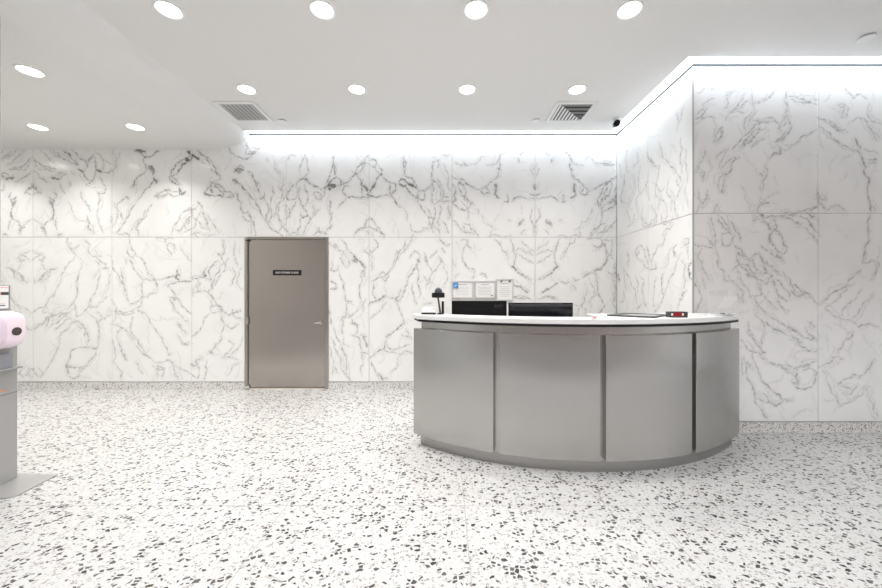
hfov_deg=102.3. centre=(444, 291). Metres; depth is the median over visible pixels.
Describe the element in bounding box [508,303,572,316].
computer monitor
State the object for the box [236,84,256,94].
recessed light
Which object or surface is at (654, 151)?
wall
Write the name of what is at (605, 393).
reception desk
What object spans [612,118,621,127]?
security camera
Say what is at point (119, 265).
wall
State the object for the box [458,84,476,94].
recessed light
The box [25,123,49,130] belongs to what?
recessed light
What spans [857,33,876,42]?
sprinkler cover
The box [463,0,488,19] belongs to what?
recessed light
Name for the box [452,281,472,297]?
framed certificate
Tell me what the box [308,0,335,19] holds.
recessed light
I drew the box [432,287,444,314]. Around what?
scanner
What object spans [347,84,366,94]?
recessed light
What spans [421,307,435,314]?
tray
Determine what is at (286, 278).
door
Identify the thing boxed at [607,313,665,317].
desk mat
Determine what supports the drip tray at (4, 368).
on the station
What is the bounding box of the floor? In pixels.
[0,389,881,587]
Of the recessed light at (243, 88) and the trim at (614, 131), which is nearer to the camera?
the recessed light at (243, 88)
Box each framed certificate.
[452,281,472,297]
[474,281,495,297]
[496,279,513,300]
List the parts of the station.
sign frame, post, plate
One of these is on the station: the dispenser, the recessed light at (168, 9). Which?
the dispenser
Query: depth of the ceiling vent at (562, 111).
4.40 m
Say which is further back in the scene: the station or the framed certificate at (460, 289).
the framed certificate at (460, 289)
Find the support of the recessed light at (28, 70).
in the ceiling
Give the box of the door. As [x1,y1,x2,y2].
[245,237,327,388]
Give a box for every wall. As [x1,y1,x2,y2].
[0,17,0,284]
[1,136,616,381]
[617,68,712,312]
[694,67,881,421]
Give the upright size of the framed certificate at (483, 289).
0.253 m
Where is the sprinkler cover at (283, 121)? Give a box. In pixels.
[278,119,286,123]
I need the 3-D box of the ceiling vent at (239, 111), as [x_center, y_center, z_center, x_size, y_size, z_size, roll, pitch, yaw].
[-2.490,-2.230,4.420,0.496,0.016,0.490,0,0,0]
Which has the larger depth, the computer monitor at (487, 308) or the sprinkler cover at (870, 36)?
the computer monitor at (487, 308)
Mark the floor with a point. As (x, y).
(151, 488)
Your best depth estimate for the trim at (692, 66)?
3.53 m
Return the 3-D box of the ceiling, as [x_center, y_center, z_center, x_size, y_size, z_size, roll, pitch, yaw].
[-0.700,-2.327,2.270,15.000,0.586,6.140,0,0,0]
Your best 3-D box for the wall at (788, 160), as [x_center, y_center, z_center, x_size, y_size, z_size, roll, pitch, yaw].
[4.637,-0.600,3.655,4.326,4.000,0.250,0,0,0]
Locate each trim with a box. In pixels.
[249,127,616,133]
[249,134,616,135]
[617,57,692,132]
[617,64,693,134]
[692,66,693,312]
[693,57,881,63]
[693,64,881,66]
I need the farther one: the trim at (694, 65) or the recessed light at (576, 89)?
the recessed light at (576, 89)
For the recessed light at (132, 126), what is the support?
in the ceiling
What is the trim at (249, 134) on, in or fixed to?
attached to the wall at (119, 265)
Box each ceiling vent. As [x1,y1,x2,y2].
[212,101,273,121]
[545,102,597,121]
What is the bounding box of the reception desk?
[413,313,738,471]
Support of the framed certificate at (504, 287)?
attached to the wall at (119, 265)
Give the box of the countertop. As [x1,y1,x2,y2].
[413,313,738,324]
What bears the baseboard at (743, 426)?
attached to the wall at (788, 160)
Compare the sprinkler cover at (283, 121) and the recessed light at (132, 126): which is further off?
the sprinkler cover at (283, 121)
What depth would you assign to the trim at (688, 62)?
4.09 m
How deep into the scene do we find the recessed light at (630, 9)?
2.81 m
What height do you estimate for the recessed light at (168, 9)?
0.012 m
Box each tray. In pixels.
[0,366,22,371]
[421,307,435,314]
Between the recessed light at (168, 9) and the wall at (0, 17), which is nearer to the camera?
the wall at (0, 17)
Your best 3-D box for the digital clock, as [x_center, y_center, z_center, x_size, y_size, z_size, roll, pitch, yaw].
[1.877,0.185,2.869,0.142,0.046,0.062,0,0,0]
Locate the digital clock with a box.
[666,311,687,316]
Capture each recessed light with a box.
[12,64,46,77]
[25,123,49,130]
[124,123,145,130]
[152,0,184,19]
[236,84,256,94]
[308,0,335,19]
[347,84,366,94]
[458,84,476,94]
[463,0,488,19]
[567,84,586,94]
[615,0,644,19]
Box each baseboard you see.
[17,382,413,388]
[739,422,881,431]
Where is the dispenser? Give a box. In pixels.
[0,311,25,348]
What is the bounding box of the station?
[0,285,57,498]
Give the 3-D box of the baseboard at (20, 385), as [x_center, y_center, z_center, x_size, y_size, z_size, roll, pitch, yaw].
[-2.764,1.351,5.098,10.471,0.098,0.023,0,0,0]
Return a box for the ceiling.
[0,0,881,148]
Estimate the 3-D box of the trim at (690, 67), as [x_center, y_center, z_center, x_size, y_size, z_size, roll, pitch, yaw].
[2.473,-2.251,4.308,0.012,0.025,1.564,0,0,0]
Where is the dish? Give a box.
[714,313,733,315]
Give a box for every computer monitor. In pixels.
[452,301,506,315]
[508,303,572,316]
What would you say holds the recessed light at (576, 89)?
in the ceiling

